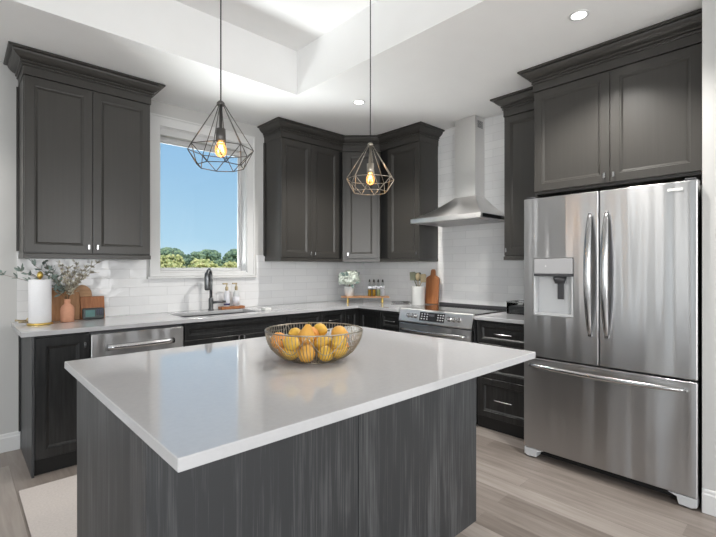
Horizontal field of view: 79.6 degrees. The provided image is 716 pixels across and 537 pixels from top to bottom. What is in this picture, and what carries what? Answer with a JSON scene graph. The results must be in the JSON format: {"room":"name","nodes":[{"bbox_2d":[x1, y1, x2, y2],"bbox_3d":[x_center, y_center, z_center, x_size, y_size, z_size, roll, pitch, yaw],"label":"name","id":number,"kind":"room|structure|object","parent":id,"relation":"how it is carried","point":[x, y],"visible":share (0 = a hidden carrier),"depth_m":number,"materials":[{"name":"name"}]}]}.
{"room":"kitchen","nodes":[
{"label":"kitchen","id":0,"kind":"room"},
{"bbox_2d":[0,61,310,434],"bbox_3d":[-2.463,-0.315,3.215,7.200,3.350,0.160,0,0,-43],"label":"wall","id":1,"kind":"structure","parent":0,"point":[8,81],"depth_m":3.08,"materials":[{"name":"grey paint"}]},
{"bbox_2d":[0,431,20,452],"bbox_3d":[-3.737,1.245,1.901,3.545,0.130,0.015,0,0,-43],"label":"baseboard","id":2,"kind":"structure","parent":1,"relation":"attached to","point":[11,441],"depth_m":3.07,"materials":[{"name":"white paint"}]},
{"bbox_2d":[3,41,165,259],"bbox_3d":[-2.026,-0.761,3.240,0.975,1.390,0.400,0,0,-43],"label":"upper cabinet","id":3,"kind":"object","parent":1,"relation":"attached to","point":[83,129],"visible":1,"depth_m":3.11,"materials":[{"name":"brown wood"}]},
{"bbox_2d":[17,251,362,322],"bbox_3d":[-1.199,0.133,4.284,3.457,0.526,0.008,0,0,-43],"label":"backsplash","id":4,"kind":"structure","parent":1,"relation":"attached to","point":[124,286],"depth_m":3.91,"materials":[{"name":"white tile"}]},
{"bbox_2d":[147,112,256,278],"bbox_3d":[-1.477,-0.620,4.107,1.050,1.435,0.185,0,0,-43],"label":"window","id":5,"kind":"structure","parent":1,"relation":"in","point":[163,129],"depth_m":4.07,"materials":[{"name":"white paint"}]},
{"bbox_2d":[257,117,344,261],"bbox_3d":[-0.574,-0.761,4.600,0.904,1.390,0.400,0,0,-43],"label":"upper cabinet","id":6,"kind":"object","parent":1,"relation":"attached to","point":[302,163],"visible":1,"depth_m":4.47,"materials":[{"name":"brown wood"}]},
{"bbox_2d":[342,135,380,261],"bbox_3d":[0.046,-0.761,5.008,0.647,1.390,0.636,0,0,-43],"label":"upper cabinet","id":7,"kind":"object","parent":1,"relation":"attached to","point":[361,214],"visible":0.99,"depth_m":4.82,"materials":[{"name":"brown wood"}]},
{"bbox_2d":[175,0,376,50],"bbox_3d":[0.292,-1.905,0.274,7.200,0.150,8.000,0,0,-43],"label":"ceiling","id":8,"kind":"structure","parent":0,"point":[292,24],"depth_m":3.11,"materials":[{"name":"white paint"}]},
{"bbox_2d":[187,0,253,171],"bbox_3d":[-0.530,-1.109,1.661,0.232,1.441,0.232,0,0,-29],"label":"pendant light","id":9,"kind":"object","parent":8,"relation":"hanging from","point":[220,132],"visible":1,"depth_m":1.66,"materials":[{"name":"grey metal"}]},
{"bbox_2d":[216,105,225,142],"bbox_3d":[-0.530,-0.559,1.661,0.038,0.146,0.038,0,0,-43],"label":"socket","id":10,"kind":"object","parent":9,"relation":"attached to","point":[220,132],"depth_m":1.65,"materials":[{"name":"grey metal"}]},
{"bbox_2d":[346,0,393,194],"bbox_3d":[0.064,-1.109,2.218,0.232,1.441,0.232,0,0,-29],"label":"pendant light","id":11,"kind":"object","parent":8,"relation":"hanging from","point":[370,165],"visible":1,"depth_m":2.21,"materials":[{"name":"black metal"}]},
{"bbox_2d":[367,146,373,173],"bbox_3d":[0.064,-0.559,2.218,0.038,0.146,0.038,0,0,-43],"label":"socket","id":12,"kind":"object","parent":11,"relation":"attached to","point":[370,165],"depth_m":2.21,"materials":[{"name":"beige metal"}]},
{"bbox_2d":[0,0,701,134],"bbox_3d":[0.292,-1.645,0.274,7.200,0.370,8.000,0,0,-43],"label":"ceiling","id":13,"kind":"structure","parent":0,"point":[437,63],"depth_m":3.03,"materials":[{"name":"white paint"}]},
{"bbox_2d":[353,100,364,104],"bbox_3d":[0.008,-1.456,3.788,0.110,0.006,0.110,0,0,-43],"label":"recessed light","id":14,"kind":"object","parent":13,"relation":"in","point":[357,102],"visible":1,"depth_m":3.79,"materials":[{"name":"white paint"}]},
{"bbox_2d":[568,9,589,20],"bbox_3d":[1.277,-1.456,2.484,0.110,0.006,0.110,0,0,-43],"label":"recessed light","id":15,"kind":"object","parent":13,"relation":"in","point":[578,15],"visible":1,"depth_m":2.48,"materials":[{"name":"white paint"}]},
{"bbox_2d":[0,414,715,536],"bbox_3d":[0.258,1.335,0.310,7.200,0.050,8.100,0,0,-43],"label":"floor","id":16,"kind":"structure","parent":0,"point":[519,494],"depth_m":2.41,"materials":[{"name":"beige wood"}]},
{"bbox_2d":[19,475,76,536],"bbox_3d":[-1.072,1.304,2.819,1.750,0.010,0.780,0,0,-43],"label":"rug","id":17,"kind":"object","parent":16,"relation":"on","point":[50,509],"visible":0.31,"depth_m":2.32,"materials":[{"name":"beige fabric"}]},
{"bbox_2d":[18,332,88,477],"bbox_3d":[-2.119,0.869,2.987,0.324,0.882,0.642,0,0,-43],"label":"base cabinet","id":18,"kind":"object","parent":16,"relation":"on","point":[47,392],"visible":0.82,"depth_m":2.78,"materials":[{"name":"brown wood"}]},
{"bbox_2d":[11,299,435,337],"bbox_3d":[-0.798,0.411,3.831,3.490,0.030,1.200,0,0,-43],"label":"countertop","id":19,"kind":"structure","parent":18,"relation":"on","point":[167,318],"depth_m":3.55,"materials":[{"name":"white stone"}]},
{"bbox_2d":[26,271,52,325],"bbox_3d":[-2.218,0.210,2.999,0.152,0.372,0.152,0,0,-43],"label":"paper towel holder","id":20,"kind":"object","parent":19,"relation":"on","point":[39,274],"visible":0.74,"depth_m":2.98,"materials":[{"name":"gold metal"}]},
{"bbox_2d":[28,279,51,323],"bbox_3d":[-2.218,0.232,2.999,0.132,0.300,0.132,0,0,-43],"label":"paper roll","id":21,"kind":"object","parent":20,"relation":"on","point":[39,291],"visible":0.99,"depth_m":2.95,"materials":[{"name":"white paper"}]},
{"bbox_2d":[52,288,79,320],"bbox_3d":[-2.232,0.274,3.238,0.230,0.244,0.052,0,0,-43],"label":"cutting board","id":22,"kind":"object","parent":19,"relation":"on","point":[57,302],"visible":0.32,"depth_m":3.23,"materials":[{"name":"brown wood"}]},
{"bbox_2d":[60,299,74,321],"bbox_3d":[-2.129,0.312,3.151,0.088,0.166,0.088,0,0,-43],"label":"terracotta vase","id":23,"kind":"object","parent":19,"relation":"on","point":[67,311],"visible":1,"depth_m":3.12,"materials":[{"name":"ceramic"}]},
{"bbox_2d":[0,259,68,298],"bbox_3d":[-2.259,0.102,3.002,0.136,0.327,0.423,0,0,33],"label":"branch","id":24,"kind":"object","parent":23,"relation":"in","point":[57,286],"visible":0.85,"depth_m":3.07,"materials":[{"name":"green plant"}]},
{"bbox_2d":[56,259,102,298],"bbox_3d":[-2.062,0.092,3.213,0.115,0.346,0.333,0,0,35],"label":"branch","id":25,"kind":"object","parent":23,"relation":"in","point":[73,285],"visible":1,"depth_m":3.17,"materials":[{"name":"beige plant"}]},
{"bbox_2d":[75,285,91,318],"bbox_3d":[-2.154,0.265,3.356,0.135,0.260,0.033,0,0,-43],"label":"cutting board","id":26,"kind":"object","parent":19,"relation":"on","point":[84,291],"visible":0.35,"depth_m":3.36,"materials":[{"name":"brown wood"}]},
{"bbox_2d":[80,296,104,318],"bbox_3d":[-2.080,0.310,3.370,0.163,0.170,0.042,0,0,-43],"label":"cutting board","id":27,"kind":"object","parent":19,"relation":"on","point":[89,301],"visible":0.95,"depth_m":3.37,"materials":[{"name":"brown wood"}]},
{"bbox_2d":[82,307,103,319],"bbox_3d":[-2.042,0.353,3.317,0.145,0.086,0.046,0,0,-43],"label":"tin","id":28,"kind":"object","parent":19,"relation":"on","point":[87,313],"visible":1,"depth_m":3.30,"materials":[{"name":"metal"}]},
{"bbox_2d":[182,312,247,317],"bbox_3d":[-1.246,0.518,3.787,0.708,0.184,0.358,0,0,-43],"label":"sink","id":29,"kind":"object","parent":19,"relation":"in","point":[234,312],"visible":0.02,"depth_m":3.96,"materials":[{"name":"metal"}]},
{"bbox_2d":[204,268,225,309],"bbox_3d":[-1.344,0.200,3.988,0.117,0.392,0.215,0,0,38],"label":"faucet","id":30,"kind":"object","parent":19,"relation":"on","point":[208,275],"visible":0.99,"depth_m":3.98,"materials":[{"name":"silver metal"}]},
{"bbox_2d":[218,305,244,309],"bbox_3d":[-1.224,0.384,4.166,0.240,0.023,0.085,0,0,-43],"label":"soap tray","id":31,"kind":"object","parent":19,"relation":"on","point":[239,306],"visible":0.99,"depth_m":4.13,"materials":[{"name":"brown wood"}]},
{"bbox_2d":[222,283,229,306],"bbox_3d":[-1.265,0.259,4.129,0.070,0.224,0.059,0,0,-43],"label":"soap bottle","id":32,"kind":"object","parent":31,"relation":"on","point":[226,293],"visible":1,"depth_m":4.11,"materials":[{"name":"white plastic"}]},
{"bbox_2d":[232,283,238,305],"bbox_3d":[-1.193,0.259,4.196,0.070,0.224,0.059,0,0,-43],"label":"soap bottle","id":33,"kind":"object","parent":31,"relation":"on","point":[236,292],"visible":1,"depth_m":4.18,"materials":[{"name":"grey plastic"}]},
{"bbox_2d":[261,307,270,310],"bbox_3d":[-0.852,0.383,3.984,0.065,0.026,0.080,0,0,-43],"label":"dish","id":34,"kind":"object","parent":19,"relation":"on","point":[263,308],"visible":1,"depth_m":3.96,"materials":[{"name":"white ceramic"}]},
{"bbox_2d":[341,296,388,302],"bbox_3d":[0.081,0.359,4.899,0.544,0.072,0.170,0,0,0],"label":"wooden riser","id":35,"kind":"object","parent":19,"relation":"on","point":[347,297],"visible":1,"depth_m":4.82,"materials":[{"name":"brown wood"}]},
{"bbox_2d":[344,286,354,295],"bbox_3d":[-0.096,0.267,4.899,0.128,0.112,0.128,0,0,-43],"label":"flower pot","id":36,"kind":"object","parent":35,"relation":"on","point":[349,291],"visible":0.85,"depth_m":4.85,"materials":[{"name":"white ceramic"}]},
{"bbox_2d":[338,270,360,287],"bbox_3d":[-0.102,0.126,4.884,0.251,0.211,0.216,0,0,17],"label":"hydrangea","id":37,"kind":"object","parent":36,"relation":"in","point":[349,277],"visible":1,"depth_m":4.84,"materials":[{"name":"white plant"}]},
{"bbox_2d":[368,279,371,295],"bbox_3d":[0.133,0.227,4.879,0.044,0.192,0.043,0,0,-43],"label":"oil bottle","id":38,"kind":"object","parent":35,"relation":"on","point":[369,287],"visible":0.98,"depth_m":4.87,"materials":[{"name":"yellow glass"}]},
{"bbox_2d":[372,279,375,295],"bbox_3d":[0.181,0.227,4.879,0.044,0.192,0.043,0,0,-43],"label":"oil bottle","id":39,"kind":"object","parent":35,"relation":"on","point":[373,287],"visible":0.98,"depth_m":4.87,"materials":[{"name":"yellow glass"}]},
{"bbox_2d":[376,279,379,295],"bbox_3d":[0.231,0.227,4.879,0.044,0.192,0.043,0,0,-43],"label":"oil bottle","id":40,"kind":"object","parent":35,"relation":"on","point":[377,287],"visible":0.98,"depth_m":4.87,"materials":[{"name":"green glass"}]},
{"bbox_2d":[381,279,384,295],"bbox_3d":[0.281,0.227,4.879,0.044,0.192,0.043,0,0,-43],"label":"oil bottle","id":41,"kind":"object","parent":35,"relation":"on","point":[382,287],"visible":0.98,"depth_m":4.87,"materials":[{"name":"clear glass"}]},
{"bbox_2d":[391,301,409,302],"bbox_3d":[0.475,0.387,4.817,0.216,0.016,0.129,0,0,-3],"label":"oval dish","id":42,"kind":"object","parent":19,"relation":"on","point":[391,301],"visible":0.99,"depth_m":4.83,"materials":[{"name":"silver"}]},
{"bbox_2d":[411,286,424,304],"bbox_3d":[0.641,0.297,4.581,0.146,0.197,0.146,0,0,-43],"label":"utensil crock","id":43,"kind":"object","parent":19,"relation":"on","point":[418,292],"visible":0.99,"depth_m":4.52,"materials":[{"name":"white ceramic"}]},
{"bbox_2d":[410,272,416,285],"bbox_3d":[0.591,0.121,4.581,0.080,0.156,0.010,0,0,0],"label":"spatula","id":44,"kind":"object","parent":43,"relation":"on","point":[412,274],"visible":1,"depth_m":4.58,"materials":[{"name":"green plastic"}]},
{"bbox_2d":[415,273,419,285],"bbox_3d":[0.633,0.127,4.549,0.051,0.142,0.051,0,0,-43],"label":"wooden spoon","id":45,"kind":"object","parent":43,"relation":"on","point":[417,276],"visible":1,"depth_m":4.53,"materials":[{"name":"brown wood"}]},
{"bbox_2d":[419,274,425,285],"bbox_3d":[0.687,0.132,4.572,0.076,0.134,0.016,0,0,7],"label":"wooden turner","id":46,"kind":"object","parent":43,"relation":"on","point":[422,276],"visible":1,"depth_m":4.57,"materials":[{"name":"brown wood"}]},
{"bbox_2d":[425,269,439,303],"bbox_3d":[0.796,0.202,4.596,0.045,0.370,0.170,0,0,-43],"label":"paddle board","id":47,"kind":"object","parent":19,"relation":"on","point":[432,281],"visible":0.99,"depth_m":4.59,"materials":[{"name":"brown wood"}]},
{"bbox_2d":[89,324,182,357],"bbox_3d":[-1.749,0.874,3.293,0.622,0.872,0.661,0,0,-43],"label":"dishwasher","id":48,"kind":"object","parent":16,"relation":"on","point":[103,343],"visible":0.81,"depth_m":3.06,"materials":[{"name":"metal"}]},
{"bbox_2d":[182,315,285,346],"bbox_3d":[-1.194,0.869,3.847,0.933,0.882,0.634,0,0,-43],"label":"base cabinet","id":49,"kind":"object","parent":16,"relation":"on","point":[196,333],"visible":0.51,"depth_m":3.58,"materials":[{"name":"brown wood"}]},
{"bbox_2d":[77,377,475,536],"bbox_3d":[-0.284,0.869,2.010,1.602,0.882,0.911,0,0,-43],"label":"kitchen island","id":50,"kind":"object","parent":16,"relation":"on","point":[405,468],"visible":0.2,"depth_m":1.56,"materials":[{"name":"grey wood"}]},
{"bbox_2d":[65,326,535,472],"bbox_3d":[-0.202,0.411,1.922,1.660,0.030,1.269,0,0,-43],"label":"island countertop","id":51,"kind":"structure","parent":50,"relation":"on","point":[194,406],"depth_m":1.47,"materials":[{"name":"white stone"}]},
{"bbox_2d":[264,322,362,363],"bbox_3d":[-0.190,0.328,1.860,0.421,0.133,0.421,0,0,-43],"label":"fruit bowl","id":52,"kind":"object","parent":51,"relation":"on","point":[351,348],"visible":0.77,"depth_m":1.74,"materials":[{"name":"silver metal"}]},
{"bbox_2d":[270,330,284,348],"bbox_3d":[-0.333,0.300,1.800,0.072,0.079,0.072,0,0,-15],"label":"orange","id":53,"kind":"object","parent":52,"relation":"in","point":[278,332],"visible":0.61,"depth_m":1.77,"materials":[{"name":"orange food"}]},
{"bbox_2d":[281,337,299,350],"bbox_3d":[-0.272,0.301,1.727,0.074,0.063,0.063,0,0,-13],"label":"lemon","id":54,"kind":"object","parent":52,"relation":"in","point":[290,343],"visible":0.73,"depth_m":1.71,"materials":[{"name":"yellow food"}]},
{"bbox_2d":[282,348,298,359],"bbox_3d":[-0.274,0.352,1.784,0.077,0.066,0.065,0,0,-16],"label":"lemon","id":55,"kind":"object","parent":52,"relation":"in","point":[292,352],"visible":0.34,"depth_m":1.76,"materials":[{"name":"food"}]},
{"bbox_2d":[287,327,300,337],"bbox_3d":[-0.274,0.292,1.874,0.061,0.061,0.072,0,0,-2],"label":"lemon","id":56,"kind":"object","parent":52,"relation":"in","point":[294,331],"visible":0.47,"depth_m":1.85,"materials":[{"name":"yellow food"}]},
{"bbox_2d":[298,345,314,362],"bbox_3d":[-0.209,0.350,1.750,0.070,0.071,0.083,0,0,-5],"label":"pear","id":57,"kind":"object","parent":52,"relation":"in","point":[310,349],"visible":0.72,"depth_m":1.72,"materials":[{"name":"food"}]},
{"bbox_2d":[298,322,314,343],"bbox_3d":[-0.215,0.271,1.791,0.071,0.093,0.072,0,0,20],"label":"pear","id":58,"kind":"object","parent":52,"relation":"in","point":[307,330],"visible":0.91,"depth_m":1.77,"materials":[{"name":"food"}]},
{"bbox_2d":[311,325,318,340],"bbox_3d":[-0.211,0.295,1.915,0.073,0.079,0.073,0,0,-38],"label":"orange","id":59,"kind":"object","parent":52,"relation":"in","point":[315,330],"visible":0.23,"depth_m":1.90,"materials":[{"name":"orange food"}]},
{"bbox_2d":[314,323,329,335],"bbox_3d":[-0.173,0.290,2.001,0.077,0.066,0.065,0,0,-13],"label":"lemon","id":60,"kind":"object","parent":52,"relation":"in","point":[321,328],"visible":0.55,"depth_m":1.98,"materials":[{"name":"yellow food"}]},
{"bbox_2d":[314,335,330,348],"bbox_3d":[-0.148,0.316,1.821,0.070,0.062,0.065,0,0,-37],"label":"lemon","id":61,"kind":"object","parent":52,"relation":"in","point":[320,339],"visible":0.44,"depth_m":1.80,"materials":[{"name":"yellow food"}]},
{"bbox_2d":[318,346,333,361],"bbox_3d":[-0.134,0.352,1.760,0.069,0.064,0.067,0,0,33],"label":"lemon","id":62,"kind":"object","parent":52,"relation":"in","point":[322,347],"visible":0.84,"depth_m":1.73,"materials":[{"name":"yellow food"}]},
{"bbox_2d":[332,335,346,349],"bbox_3d":[-0.076,0.303,1.759,0.063,0.064,0.075,0,0,-4],"label":"lemon","id":63,"kind":"object","parent":52,"relation":"in","point":[334,339],"visible":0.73,"depth_m":1.73,"materials":[{"name":"yellow food"}]},
{"bbox_2d":[331,346,348,358],"bbox_3d":[-0.079,0.351,1.815,0.072,0.066,0.069,0,0,-28],"label":"lemon","id":64,"kind":"object","parent":52,"relation":"in","point":[332,347],"visible":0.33,"depth_m":1.79,"materials":[{"name":"yellow food"}]},
{"bbox_3d":[-0.079,0.345,1.893,0.079,0.085,0.079,0,15,33],"label":"orange","id":65,"kind":"object","parent":52,"relation":"in","visible":0},
{"bbox_2d":[331,326,346,337],"bbox_3d":[-0.078,0.283,1.859,0.066,0.068,0.082,0,0,20],"label":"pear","id":66,"kind":"object","parent":65,"relation":"on","point":[336,330],"visible":0.7,"depth_m":1.83,"materials":[{"name":"food"}]},
{"bbox_2d":[285,311,320,332],"bbox_3d":[-0.704,0.869,4.304,0.402,0.882,0.638,0,0,-43],"label":"base cabinet","id":67,"kind":"object","parent":16,"relation":"on","point":[310,316],"visible":0.11,"depth_m":4.08,"materials":[{"name":"brown wood"}]},
{"bbox_2d":[320,309,343,328],"bbox_3d":[-0.445,0.869,4.547,0.302,0.882,0.638,0,0,-43],"label":"base cabinet","id":68,"kind":"object","parent":16,"relation":"on","point":[335,316],"visible":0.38,"depth_m":4.34,"materials":[{"name":"brown wood"}]},
{"bbox_2d":[343,308,381,328],"bbox_3d":[0.073,0.869,4.835,0.844,0.882,0.926,0,0,-43],"label":"base cabinet","id":69,"kind":"object","parent":16,"relation":"on","point":[370,318],"visible":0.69,"depth_m":4.49,"materials":[{"name":"brown wood"}]},
{"bbox_2d":[381,310,401,331],"bbox_3d":[0.545,0.869,4.453,0.678,0.882,0.270,0,0,-43],"label":"base cabinet","id":70,"kind":"object","parent":16,"relation":"on","point":[390,321],"visible":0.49,"depth_m":4.25,"materials":[{"name":"black wood"}]},
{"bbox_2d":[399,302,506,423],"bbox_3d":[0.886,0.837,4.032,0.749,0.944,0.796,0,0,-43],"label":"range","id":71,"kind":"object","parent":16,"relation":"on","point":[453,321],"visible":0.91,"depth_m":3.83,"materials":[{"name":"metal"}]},
{"bbox_2d":[399,322,473,342],"bbox_3d":[0.655,0.784,3.816,0.115,0.532,0.788,0,0,-43],"label":"oven","id":72,"kind":"object","parent":71,"relation":"in","point":[466,334],"depth_m":3.75,"materials":[{"name":"silver metal"}]},
{"bbox_2d":[407,304,506,315],"bbox_3d":[0.914,0.401,4.059,0.585,0.026,0.794,0,0,-43],"label":"cooktop","id":73,"kind":"object","parent":71,"relation":"in","point":[472,309],"depth_m":4.05,"materials":[{"name":"black ceramic"}]},
{"bbox_2d":[477,320,523,438],"bbox_3d":[1.360,0.869,3.581,0.680,0.882,0.483,0,0,-43],"label":"base cabinet","id":74,"kind":"object","parent":16,"relation":"on","point":[500,393],"visible":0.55,"depth_m":3.38,"materials":[{"name":"brown wood"}]},
{"bbox_2d":[474,311,523,323],"bbox_3d":[1.360,0.411,3.586,0.674,0.030,0.490,0,0,-43],"label":"countertop","id":75,"kind":"structure","parent":74,"relation":"on","point":[504,317],"depth_m":3.44,"materials":[{"name":"white stone"}]},
{"bbox_2d":[506,300,523,314],"bbox_3d":[1.459,0.343,3.693,0.224,0.106,0.279,0,0,-43],"label":"caddy","id":76,"kind":"object","parent":75,"relation":"on","point":[514,302],"visible":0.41,"depth_m":3.74,"materials":[{"name":"black metal"}]},
{"bbox_2d":[509,305,523,313],"bbox_3d":[1.460,0.360,3.693,0.200,0.059,0.250,0,0,-43],"label":"napkin stack","id":77,"kind":"object","parent":76,"relation":"in","point":[519,309],"visible":0.48,"depth_m":3.67,"materials":[{"name":"paper"}]},
{"bbox_2d":[517,8,701,197],"bbox_3d":[1.828,-0.073,3.048,0.726,2.766,1.102,0,0,-43],"label":"upper cabinet","id":78,"kind":"object","parent":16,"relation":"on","point":[625,111],"visible":0.75,"depth_m":2.77,"materials":[{"name":"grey wood"}]},
{"bbox_2d":[524,177,701,507],"bbox_3d":[1.762,0.410,2.910,0.909,1.800,0.964,0,0,-43],"label":"refrigerator","id":79,"kind":"object","parent":16,"relation":"on","point":[613,277],"visible":0.97,"depth_m":2.57,"materials":[{"name":"metal"}]},
{"bbox_2d":[702,0,715,490],"bbox_3d":[3.675,-0.075,0.992,0.860,2.770,4.422,0,0,-43],"label":"wall","id":80,"kind":"structure","parent":0,"point":[708,6],"depth_m":2.29,"materials":[{"name":"grey paint"}]},
{"bbox_2d":[702,488,715,516],"bbox_3d":[3.356,1.245,0.693,0.015,0.130,4.422,0,0,-43],"label":"baseboard","id":81,"kind":"structure","parent":80,"relation":"attached to","point":[708,496],"depth_m":2.28,"materials":[{"name":"white paint"}]},
{"bbox_3d":[1.491,-0.075,4.069,0.160,2.770,4.000,0,0,-43],"label":"wall","id":82,"kind":"structure","parent":0,"visible":0},
{"bbox_2d":[377,121,444,261],"bbox_3d":[0.550,-0.761,4.655,0.409,1.390,0.654,0,0,-43],"label":"upper cabinet","id":83,"kind":"object","parent":82,"relation":"attached to","point":[409,153],"visible":1,"depth_m":4.55,"materials":[{"name":"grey wood"}]},
{"bbox_2d":[363,114,523,306],"bbox_3d":[0.937,-0.532,4.538,0.008,1.856,2.542,0,0,-43],"label":"backsplash","id":84,"kind":"structure","parent":82,"relation":"attached to","point":[471,267],"depth_m":4.33,"materials":[{"name":"white tile"}]},
{"bbox_2d":[411,115,503,226],"bbox_3d":[0.971,-0.942,4.115,0.520,1.029,0.775,0,0,-43],"label":"range hood","id":85,"kind":"object","parent":82,"relation":"attached to","point":[469,206],"visible":0.97,"depth_m":4.14,"materials":[{"name":"silver metal"}]},
{"bbox_2d":[490,86,534,260],"bbox_3d":[1.461,-0.761,3.684,0.409,1.390,0.496,0,0,-43],"label":"upper cabinet","id":86,"kind":"object","parent":82,"relation":"attached to","point":[517,107],"visible":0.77,"depth_m":3.64,"materials":[{"name":"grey wood"}]},
{"label":"outside","id":87,"kind":"structure","parent":0,"visible":0},
{"bbox_3d":[-53.859,1.735,130.625,400.000,0.050,255.700,0,0,-43],"label":"ground","id":88,"kind":"structure","parent":87,"visible":0},
{"bbox_2d":[160,248,175,259],"bbox_3d":[-34.774,-0.896,76.685,5.565,5.220,5.582,0,0,26],"label":"tree","id":89,"kind":"object","parent":88,"relation":"on","point":[163,251],"visible":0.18,"depth_m":75.41,"materials":[{"name":"green plant"}]},
{"bbox_2d":[160,263,181,267],"bbox_3d":[-25.881,0.588,57.835,4.293,2.450,4.365,0,0,-22],"label":"shrub","id":90,"kind":"object","parent":88,"relation":"on","point":[164,265],"visible":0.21,"depth_m":57.30,"materials":[{"name":"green plant"}]},
{"bbox_2d":[160,254,185,267],"bbox_3d":[-29.030,-0.158,66.460,4.238,3.942,4.435,0,0,-14],"label":"shrub","id":91,"kind":"object","parent":88,"relation":"on","point":[168,258],"visible":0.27,"depth_m":66.14,"materials":[{"name":"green plant"}]},
{"bbox_2d":[165,247,185,259],"bbox_3d":[-40.102,-1.333,91.865,7.024,6.094,7.002,0,0,0],"label":"tree","id":92,"kind":"object","parent":88,"relation":"on","point":[175,251],"visible":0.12,"depth_m":90.85,"materials":[{"name":"green plant"}]},
{"bbox_2d":[183,251,217,267],"bbox_3d":[-29.556,-0.736,81.152,6.271,4.901,6.443,0,0,32],"label":"tree","id":93,"kind":"object","parent":88,"relation":"on","point":[199,255],"visible":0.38,"depth_m":79.56,"materials":[{"name":"green plant"}]},
{"bbox_2d":[187,258,216,267],"bbox_3d":[-21.800,0.242,60.976,4.340,3.142,4.303,0,0,-3],"label":"shrub","id":94,"kind":"object","parent":88,"relation":"on","point":[195,260],"visible":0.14,"depth_m":60.02,"materials":[{"name":"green plant"}]},
{"bbox_2d":[190,262,224,268],"bbox_3d":[-18.602,0.563,53.103,4.384,2.500,4.363,0,0,-9],"label":"shrub","id":95,"kind":"object","parent":88,"relation":"on","point":[197,265],"visible":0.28,"depth_m":52.24,"materials":[{"name":"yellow plant"}]},
{"bbox_2d":[200,249,221,262],"bbox_3d":[-38.712,-1.546,112.060,7.568,6.521,7.545,0,0,13],"label":"tree","id":96,"kind":"object","parent":88,"relation":"on","point":[213,252],"visible":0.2,"depth_m":111.04,"materials":[{"name":"green plant"}]},
{"bbox_2d":[220,251,236,266],"bbox_3d":[-24.902,-0.837,86.628,5.758,5.100,5.776,0,0,35],"label":"tree","id":97,"kind":"object","parent":88,"relation":"on","point":[231,256],"visible":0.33,"depth_m":84.95,"materials":[{"name":"green plant"}]},
{"bbox_2d":[221,262,236,268],"bbox_3d":[-18.872,0.473,65.014,3.797,2.679,3.724,0,0,19],"label":"shrub","id":98,"kind":"object","parent":88,"relation":"on","point":[228,265],"visible":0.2,"depth_m":64.06,"materials":[{"name":"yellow plant"}]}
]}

